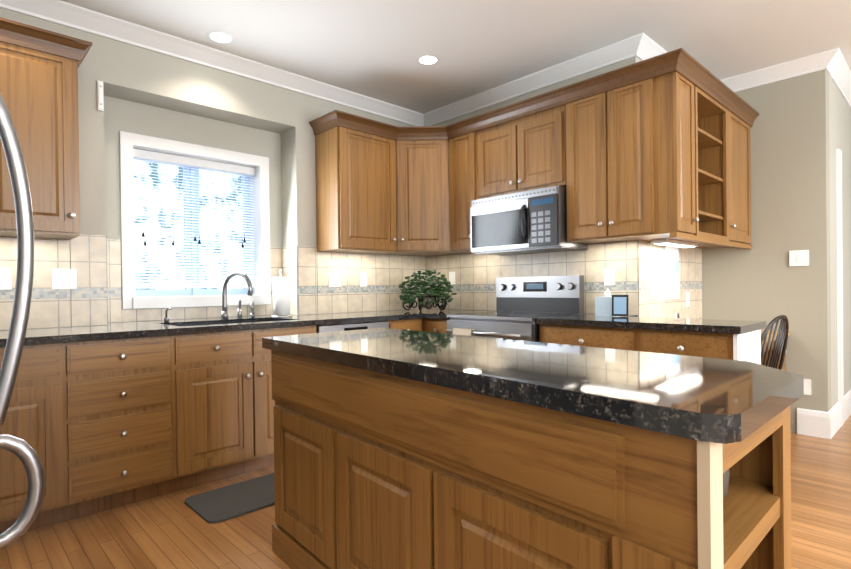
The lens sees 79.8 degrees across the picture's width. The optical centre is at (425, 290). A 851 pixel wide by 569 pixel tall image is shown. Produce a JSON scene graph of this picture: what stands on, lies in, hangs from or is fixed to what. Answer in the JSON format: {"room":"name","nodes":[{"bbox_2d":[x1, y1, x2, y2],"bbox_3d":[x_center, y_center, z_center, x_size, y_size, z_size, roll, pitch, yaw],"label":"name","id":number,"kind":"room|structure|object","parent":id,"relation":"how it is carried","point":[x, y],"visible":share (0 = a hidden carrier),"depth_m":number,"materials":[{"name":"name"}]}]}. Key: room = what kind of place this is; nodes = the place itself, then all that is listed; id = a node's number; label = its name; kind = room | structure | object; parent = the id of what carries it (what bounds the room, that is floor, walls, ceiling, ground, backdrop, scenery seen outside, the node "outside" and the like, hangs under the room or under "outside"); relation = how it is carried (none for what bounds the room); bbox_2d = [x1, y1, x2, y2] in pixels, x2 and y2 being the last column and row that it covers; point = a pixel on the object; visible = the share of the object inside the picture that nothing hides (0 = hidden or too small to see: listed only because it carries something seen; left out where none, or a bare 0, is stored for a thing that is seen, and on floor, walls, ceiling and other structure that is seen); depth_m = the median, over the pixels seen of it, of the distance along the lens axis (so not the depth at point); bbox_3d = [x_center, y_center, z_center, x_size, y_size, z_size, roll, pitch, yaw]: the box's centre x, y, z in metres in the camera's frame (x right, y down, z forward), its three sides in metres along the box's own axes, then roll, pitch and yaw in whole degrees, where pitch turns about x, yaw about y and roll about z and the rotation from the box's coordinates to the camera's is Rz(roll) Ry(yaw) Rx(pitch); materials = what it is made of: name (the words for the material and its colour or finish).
{"room":"kitchen","nodes":[
{"label":"kitchen","id":0,"kind":"room"},
{"bbox_2d":[0,7,425,330],"bbox_3d":[-1.730,-0.255,3.612,4.540,2.740,0.550,-1,0,-44],"label":"wall","id":1,"kind":"structure","parent":0,"point":[146,92],"depth_m":3.48,"materials":[{"name":"grey paint"}]},
{"bbox_2d":[0,21,83,239],"bbox_3d":[-2.114,-0.794,2.642,0.481,1.010,0.322,-1,0,-44],"label":"upper cabinet","id":2,"kind":"object","parent":1,"relation":"attached to","point":[39,67],"depth_m":2.59,"materials":[{"name":"brown wood"}]},
{"bbox_2d":[97,80,103,111],"bbox_3d":[-1.930,-1.157,3.025,0.030,0.175,0.028,-1,0,-44],"label":"sensor","id":3,"kind":"object","parent":1,"relation":"attached to","point":[100,100],"visible":1,"depth_m":3.02,"materials":[{"name":"white plastic"}]},
{"bbox_2d":[119,131,270,308],"bbox_3d":[-1.695,-0.463,3.760,1.030,1.155,0.327,-1,0,-44],"label":"window","id":4,"kind":"structure","parent":1,"relation":"in","point":[133,297],"depth_m":3.77,"materials":[{"name":"white wood"}]},
{"bbox_2d":[142,232,245,246],"bbox_3d":[-1.659,-0.373,3.702,0.732,0.126,0.022,-1,0,-44],"label":"ornaments","id":5,"kind":"object","parent":4,"relation":"hanging from","point":[173,244],"visible":0.98,"depth_m":3.69,"materials":[{"name":"black metal"}]},
{"bbox_2d":[133,148,255,287],"bbox_3d":[-1.677,-0.491,3.740,0.872,0.941,0.060,-1,0,-44],"label":"window blind","id":6,"kind":"object","parent":4,"relation":"attached to","point":[158,157],"visible":0.85,"depth_m":3.70,"materials":[{"name":"white plastic"}]},
{"bbox_2d":[0,0,423,125],"bbox_3d":[-1.523,-1.575,3.379,4.250,0.099,0.085,-1,0,-44],"label":"crown molding","id":7,"kind":"structure","parent":1,"relation":"attached to","point":[60,12],"depth_m":3.38,"materials":[{"name":"white wood"}]},
{"bbox_2d":[0,234,425,329],"bbox_3d":[-1.563,-0.069,3.550,4.092,0.535,0.246,-1,0,-44],"label":"backsplash","id":8,"kind":"structure","parent":1,"relation":"attached to","point":[94,261],"depth_m":3.43,"materials":[{"name":"tile"}]},
{"bbox_2d":[0,268,11,289],"bbox_3d":[-2.252,-0.063,2.715,0.072,0.116,0.006,-1,0,-44],"label":"switch plate","id":9,"kind":"object","parent":8,"relation":"attached to","point":[5,278],"visible":1,"depth_m":2.72,"materials":[{"name":"white plastic"}]},
{"bbox_2d":[51,269,76,288],"bbox_3d":[-2.057,-0.067,2.901,0.118,0.116,0.007,-1,0,-44],"label":"switch plate","id":10,"kind":"object","parent":8,"relation":"attached to","point":[64,278],"visible":1,"depth_m":2.90,"materials":[{"name":"white plastic"}]},
{"bbox_2d":[328,272,340,286],"bbox_3d":[-0.741,-0.089,4.158,0.118,0.116,0.007,-1,0,-44],"label":"switch plate","id":11,"kind":"object","parent":8,"relation":"attached to","point":[334,279],"visible":1,"depth_m":4.15,"materials":[{"name":"white plastic"}]},
{"bbox_2d":[360,273,366,286],"bbox_3d":[-0.532,-0.093,4.359,0.072,0.116,0.006,-1,0,-44],"label":"electrical outlet plate","id":12,"kind":"object","parent":8,"relation":"attached to","point":[363,279],"visible":1,"depth_m":4.36,"materials":[{"name":"white plastic"}]},
{"bbox_2d":[313,111,404,254],"bbox_3d":[-0.517,-0.822,4.136,0.631,1.010,0.368,-1,0,-44],"label":"upper cabinet","id":13,"kind":"object","parent":1,"relation":"attached to","point":[358,158],"depth_m":3.98,"materials":[{"name":"brown wood"}]},
{"bbox_2d":[0,415,850,568],"bbox_3d":[1.493,1.135,2.153,7.150,0.100,7.100,-1,0,-44],"label":"floor","id":14,"kind":"structure","parent":0,"point":[173,530],"depth_m":2.33,"materials":[{"name":"brown wood"}]},
{"bbox_2d":[0,345,43,533],"bbox_3d":[-2.117,0.689,2.425,0.567,0.876,0.615,-1,0,-44],"label":"base cabinet","id":15,"kind":"object","parent":14,"relation":"on","point":[22,419],"depth_m":2.29,"materials":[{"name":"brown wood"}]},
{"bbox_2d":[0,309,473,346],"bbox_3d":[-1.335,0.311,3.321,4.096,0.226,0.884,-1,0,-44],"label":"countertop","id":16,"kind":"structure","parent":15,"relation":"on","point":[124,330],"depth_m":2.99,"materials":[{"name":"stone"}]},
{"bbox_2d":[164,307,171,322],"bbox_3d":[-1.628,0.153,3.223,0.030,0.098,0.102,-1,0,-44],"label":"soap dispenser","id":17,"kind":"object","parent":16,"relation":"on","point":[166,318],"visible":1,"depth_m":3.23,"materials":[{"name":"silver metal"}]},
{"bbox_2d":[221,271,254,319],"bbox_3d":[-1.243,0.032,3.497,0.245,0.329,0.273,-1,0,-44],"label":"faucet","id":18,"kind":"object","parent":16,"relation":"on","point":[224,314],"visible":1,"depth_m":3.50,"materials":[{"name":"silver metal"}]},
{"bbox_2d":[271,270,291,317],"bbox_3d":[-1.052,0.019,3.719,0.150,0.347,0.150,-1,0,-44],"label":"paper towel holder","id":19,"kind":"object","parent":16,"relation":"on","point":[281,299],"visible":1,"depth_m":3.67,"materials":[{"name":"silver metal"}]},
{"bbox_2d":[398,270,456,310],"bbox_3d":[0.011,-0.004,4.381,0.494,0.351,0.464,-1,0,-44],"label":"potted plant","id":20,"kind":"object","parent":16,"relation":"on","point":[426,299],"visible":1,"depth_m":4.30,"materials":[{"name":"green plant"}]},
{"bbox_2d":[0,93,44,548],"bbox_3d":[-1.532,0.227,1.157,0.983,1.760,0.870,-1,0,-44],"label":"fridge","id":21,"kind":"object","parent":14,"relation":"on","point":[24,451],"visible":1,"depth_m":1.20,"materials":[{"name":"grey metal"}]},
{"bbox_2d":[40,334,191,526],"bbox_3d":[-1.737,0.682,2.789,0.630,0.876,0.615,-1,0,-44],"label":"base cabinet","id":22,"kind":"object","parent":14,"relation":"on","point":[100,426],"depth_m":2.55,"materials":[{"name":"brown wood"}]},
{"bbox_2d":[185,473,274,523],"bbox_3d":[-0.938,1.104,2.764,0.600,0.012,0.400,-1,0,-44],"label":"rug","id":23,"kind":"object","parent":14,"relation":"on","point":[225,503],"visible":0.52,"depth_m":2.67,"materials":[{"name":"grey fabric"}]},
{"bbox_2d":[192,350,274,486],"bbox_3d":[-1.237,0.781,3.265,0.897,0.660,0.615,-1,0,-44],"label":"base cabinet","id":24,"kind":"object","parent":14,"relation":"on","point":[233,418],"depth_m":2.96,"materials":[{"name":"brown wood"}]},
{"bbox_2d":[316,321,388,332],"bbox_3d":[-0.669,0.668,3.759,0.599,0.868,0.636,-1,0,-44],"label":"dishwasher","id":25,"kind":"object","parent":14,"relation":"on","point":[348,326],"visible":0.17,"depth_m":3.54,"materials":[{"name":"grey metal"}]},
{"bbox_2d":[387,318,421,330],"bbox_3d":[-0.348,0.658,4.116,0.348,0.876,0.615,-1,0,-44],"label":"base cabinet","id":26,"kind":"object","parent":14,"relation":"on","point":[406,324],"depth_m":3.90,"materials":[{"name":"brown wood"}]},
{"bbox_2d":[422,318,429,331],"bbox_3d":[0.027,0.652,4.422,0.615,0.876,0.692,-1,0,-44],"label":"base cabinet","id":27,"kind":"object","parent":14,"relation":"on","point":[425,321],"depth_m":4.02,"materials":[{"name":"brown wood"}]},
{"bbox_2d":[430,318,449,333],"bbox_3d":[0.319,0.650,4.117,0.615,0.876,0.268,-1,0,-44],"label":"base cabinet","id":28,"kind":"object","parent":14,"relation":"on","point":[436,325],"depth_m":3.89,"materials":[{"name":"brown wood"}]},
{"bbox_2d":[446,275,583,341],"bbox_3d":[0.632,0.491,3.700,0.713,1.190,0.750,-1,0,-44],"label":"range","id":29,"kind":"object","parent":14,"relation":"on","point":[522,303],"visible":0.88,"depth_m":3.71,"materials":[{"name":"grey metal"}]},
{"bbox_2d":[453,328,474,335],"bbox_3d":[0.270,0.401,3.580,0.042,0.262,0.170,-1,0,-44],"label":"towel","id":30,"kind":"object","parent":29,"relation":"hanging from","point":[459,331],"visible":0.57,"depth_m":3.55,"materials":[{"name":"beige fabric"}]},
{"bbox_2d":[271,356,791,568],"bbox_3d":[0.103,0.673,1.686,0.685,0.862,1.750,-1,0,-44],"label":"kitchen island","id":31,"kind":"object","parent":14,"relation":"on","point":[401,449],"depth_m":1.21,"materials":[{"name":"brown wood"}]},
{"bbox_2d":[262,328,803,451],"bbox_3d":[0.126,0.218,1.725,0.796,0.046,1.840,-1,0,-44],"label":"island countertop","id":32,"kind":"structure","parent":31,"relation":"on","point":[730,400],"depth_m":1.21,"materials":[{"name":"black stone"}]},
{"bbox_2d":[723,469,729,499],"bbox_3d":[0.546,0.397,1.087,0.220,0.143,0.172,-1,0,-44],"label":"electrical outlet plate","id":33,"kind":"object","parent":31,"relation":"in","point":[726,474],"visible":0.02,"depth_m":1.03,"materials":[{"name":"white plastic"}]},
{"bbox_2d":[539,324,593,346],"bbox_3d":[1.072,0.645,3.328,0.615,0.876,0.374,-1,0,-44],"label":"base cabinet","id":34,"kind":"object","parent":14,"relation":"on","point":[556,334],"depth_m":3.10,"materials":[{"name":"brown wood"}]},
{"bbox_2d":[594,327,653,352],"bbox_3d":[1.251,0.645,2.998,0.419,0.876,0.350,-1,0,-44],"label":"base cabinet","id":35,"kind":"object","parent":14,"relation":"on","point":[642,340],"depth_m":2.84,"materials":[{"name":"brown wood"}]},
{"bbox_2d":[654,329,760,364],"bbox_3d":[1.491,0.643,2.748,0.419,0.876,0.457,-1,0,-44],"label":"base cabinet","id":36,"kind":"object","parent":14,"relation":"on","point":[744,346],"depth_m":2.57,"materials":[{"name":"brown wood"}]},
{"bbox_2d":[424,310,765,333],"bbox_3d":[0.969,0.188,3.407,0.644,0.036,2.168,-1,0,-44],"label":"countertop","id":37,"kind":"structure","parent":36,"relation":"on","point":[692,325],"depth_m":2.81,"materials":[{"name":"stone"}]},
{"bbox_2d":[595,289,611,315],"bbox_3d":[1.223,0.077,3.423,0.116,0.179,0.116,-1,0,-44],"label":"tissue box","id":38,"kind":"object","parent":37,"relation":"on","point":[603,305],"visible":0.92,"depth_m":3.39,"materials":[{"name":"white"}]},
{"bbox_2d":[612,294,627,315],"bbox_3d":[1.258,0.095,3.281,0.102,0.139,0.108,-1,0,-44],"label":"photo frame","id":39,"kind":"object","parent":37,"relation":"on","point":[619,305],"visible":0.98,"depth_m":3.27,"materials":[{"name":"black plastic"}]},
{"bbox_2d":[761,315,788,369],"bbox_3d":[2.119,0.612,3.395,0.421,0.920,0.498,-1,0,-32],"label":"chair","id":40,"kind":"object","parent":14,"relation":"on","point":[780,344],"visible":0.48,"depth_m":3.23,"materials":[{"name":"black wood"}]},
{"bbox_2d":[61,0,850,113],"bbox_3d":[1.458,-1.705,2.138,7.150,0.100,7.100,-1,0,-44],"label":"ceiling","id":41,"kind":"structure","parent":0,"point":[374,49],"depth_m":3.27,"materials":[{"name":"white paint"}]},
{"bbox_2d":[205,30,235,43],"bbox_3d":[-1.312,-1.622,3.266,0.184,0.003,0.184,-1,0,-44],"label":"recessed light","id":42,"kind":"object","parent":41,"relation":"in","point":[219,37],"visible":1,"depth_m":3.26,"materials":[{"name":"white plastic"}]},
{"bbox_2d":[415,54,440,64],"bbox_3d":[0.018,-1.640,3.624,0.184,0.003,0.184,-1,0,-44],"label":"recessed light","id":43,"kind":"object","parent":41,"relation":"in","point":[428,59],"visible":1,"depth_m":3.61,"materials":[{"name":"white plastic"}]},
{"bbox_2d":[425,56,647,310],"bbox_3d":[0.758,-0.288,4.192,0.140,2.740,2.050,-1,0,-44],"label":"wall","id":44,"kind":"structure","parent":0,"point":[632,60],"depth_m":3.87,"materials":[{"name":"grey paint"}]},
{"bbox_2d":[401,125,474,255],"bbox_3d":[0.005,-0.830,4.417,0.620,1.010,0.685,-1,0,-44],"label":"upper cabinet","id":45,"kind":"object","parent":44,"relation":"attached to","point":[424,149],"depth_m":4.21,"materials":[{"name":"brown wood"}]},
{"bbox_2d":[449,116,476,251],"bbox_3d":[0.373,-0.833,4.214,0.368,1.010,0.354,-1,0,-44],"label":"upper cabinet","id":46,"kind":"object","parent":44,"relation":"attached to","point":[462,134],"depth_m":4.10,"materials":[{"name":"brown wood"}]},
{"bbox_2d":[477,100,524,199],"bbox_3d":[0.668,-1.027,3.935,0.322,0.625,0.453,-1,0,-44],"label":"upper cabinet","id":47,"kind":"object","parent":44,"relation":"attached to","point":[501,133],"depth_m":3.81,"materials":[{"name":"brown wood"}]},
{"bbox_2d":[470,185,587,255],"bbox_3d":[0.734,-0.495,3.774,0.449,0.413,0.767,-1,0,-44],"label":"over-the-range microwave","id":48,"kind":"object","parent":47,"relation":"attached to","point":[530,221],"visible":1,"depth_m":3.60,"materials":[{"name":"silver metal"}]},
{"bbox_2d":[426,240,641,316],"bbox_3d":[0.714,-0.005,4.137,0.008,0.650,2.050,-1,0,-44],"label":"backsplash","id":49,"kind":"structure","parent":44,"relation":"attached to","point":[477,275],"depth_m":3.89,"materials":[{"name":"tile"}]},
{"bbox_2d":[449,272,454,283],"bbox_3d":[0.242,-0.114,4.617,0.006,0.116,0.072,-1,0,-44],"label":"electrical outlet plate","id":50,"kind":"object","parent":49,"relation":"attached to","point":[452,277],"visible":1,"depth_m":4.61,"materials":[{"name":"white plastic"}]},
{"bbox_2d":[604,268,613,284],"bbox_3d":[1.275,-0.095,3.535,0.006,0.116,0.072,-1,0,-44],"label":"electrical outlet plate","id":51,"kind":"object","parent":49,"relation":"attached to","point":[609,276],"visible":1,"depth_m":3.53,"materials":[{"name":"white plastic"}]},
{"bbox_2d":[424,33,651,125],"bbox_3d":[0.721,-1.606,4.043,0.085,0.099,2.045,-1,0,-44],"label":"crown molding","id":52,"kind":"structure","parent":44,"relation":"attached to","point":[639,45],"depth_m":3.82,"materials":[{"name":"white wood"}]},
{"bbox_2d":[525,88,564,190],"bbox_3d":[0.890,-1.029,3.702,0.322,0.625,0.453,-1,0,-44],"label":"upper cabinet","id":53,"kind":"object","parent":44,"relation":"attached to","point":[544,115],"depth_m":3.53,"materials":[{"name":"brown wood"}]},
{"bbox_2d":[565,72,640,243],"bbox_3d":[1.175,-0.838,3.407,0.322,1.010,0.359,-1,0,-44],"label":"upper cabinet","id":54,"kind":"object","parent":44,"relation":"attached to","point":[590,105],"depth_m":3.29,"materials":[{"name":"brown wood"}]},
{"bbox_2d":[617,52,700,241],"bbox_3d":[1.394,-0.840,3.203,0.356,1.010,0.476,-1,0,-44],"label":"upper cabinet","id":55,"kind":"object","parent":44,"relation":"attached to","point":[654,148],"depth_m":3.03,"materials":[{"name":"brown wood"}]},
{"bbox_2d":[693,247,704,318],"bbox_3d":[1.910,-0.301,3.971,1.220,2.740,0.140,-1,0,-44],"label":"wall","id":56,"kind":"structure","parent":0,"point":[703,257],"depth_m":4.24,"materials":[{"name":"grey paint"}]},
{"bbox_2d":[641,40,666,60],"bbox_3d":[1.878,-1.619,3.792,1.200,0.099,0.085,-1,0,-44],"label":"crown molding","id":57,"kind":"structure","parent":56,"relation":"attached to","point":[657,50],"depth_m":3.47,"materials":[{"name":"white wood"}]},
{"bbox_2d":[642,241,702,318],"bbox_3d":[1.868,-0.017,3.827,1.200,0.650,0.008,-1,0,-44],"label":"backsplash","id":58,"kind":"structure","parent":56,"relation":"attached to","point":[654,304],"depth_m":3.76,"materials":[{"name":"tile"}]},
{"bbox_2d":[664,245,678,298],"bbox_3d":[1.830,-0.139,3.783,0.280,0.400,0.004,-1,0,-44],"label":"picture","id":59,"kind":"object","parent":58,"relation":"attached to","point":[671,272],"visible":0.88,"depth_m":3.77,"materials":[{"name":"white"}]},
{"bbox_2d":[686,292,689,306],"bbox_3d":[2.058,0.068,3.996,0.072,0.116,0.006,-1,0,-44],"label":"electrical outlet plate","id":60,"kind":"object","parent":58,"relation":"attached to","point":[687,299],"visible":0.95,"depth_m":3.99,"materials":[{"name":"white plastic"}]},
{"bbox_2d":[679,92,752,247],"bbox_3d":[2.190,-0.853,3.888,0.629,1.010,0.367,-1,0,-44],"label":"upper cabinet","id":61,"kind":"object","parent":56,"relation":"attached to","point":[726,123],"depth_m":3.62,"materials":[{"name":"brown wood"}]},
{"bbox_2d":[651,239,697,247],"bbox_3d":[1.740,-0.327,3.547,0.570,0.028,0.100,-1,0,-44],"label":"under-cabinet light","id":62,"kind":"object","parent":61,"relation":"attached to","point":[674,243],"visible":1,"depth_m":3.44,"materials":[{"name":"white plastic"}]},
{"bbox_2d":[701,76,804,432],"bbox_3d":[2.590,-0.309,4.040,0.140,2.740,0.660,-1,0,-44],"label":"wall","id":63,"kind":"structure","parent":0,"point":[800,131],"depth_m":3.88,"materials":[{"name":"grey paint"}]},
{"bbox_2d":[720,53,823,91],"bbox_3d":[2.565,-1.628,3.879,0.085,0.099,0.690,-1,0,-44],"label":"crown molding","id":64,"kind":"structure","parent":63,"relation":"attached to","point":[811,63],"depth_m":3.82,"materials":[{"name":"white wood"}]},
{"bbox_2d":[789,250,808,265],"bbox_3d":[2.752,-0.239,3.752,0.007,0.116,0.118,-1,0,-44],"label":"switch plate","id":65,"kind":"object","parent":63,"relation":"attached to","point":[798,257],"visible":1,"depth_m":3.75,"materials":[{"name":"white plastic"}]},
{"bbox_2d":[804,379,810,394],"bbox_3d":[2.785,0.705,3.736,0.006,0.116,0.072,-1,0,-44],"label":"electrical outlet plate","id":66,"kind":"object","parent":63,"relation":"attached to","point":[807,386],"visible":0.64,"depth_m":3.73,"materials":[{"name":"white plastic"}]},
{"bbox_2d":[801,70,850,411],"bbox_3d":[3.376,-0.320,4.224,1.530,2.740,0.140,-1,0,-44],"label":"wall","id":67,"kind":"structure","parent":0,"point":[825,114],"depth_m":3.72,"materials":[{"name":"grey paint"}]},
{"bbox_2d":[797,149,850,438],"bbox_3d":[3.312,-0.024,4.175,1.397,2.150,0.200,-1,0,-44],"label":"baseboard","id":68,"kind":"structure","parent":67,"relation":"attached to","point":[824,424],"depth_m":3.94,"materials":[{"name":"white"}]},
{"bbox_2d":[820,48,850,108],"bbox_3d":[3.352,-1.638,4.054,1.465,0.099,0.085,-1,0,-44],"label":"crown molding","id":69,"kind":"structure","parent":67,"relation":"attached to","point":[831,62],"depth_m":3.77,"materials":[{"name":"white wood"}]},
{"label":"outside","id":70,"kind":"structure","parent":0,"visible":0},
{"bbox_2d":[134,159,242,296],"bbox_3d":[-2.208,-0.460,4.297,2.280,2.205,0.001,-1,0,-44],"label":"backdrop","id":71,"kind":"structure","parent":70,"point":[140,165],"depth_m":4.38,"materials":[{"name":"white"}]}
]}

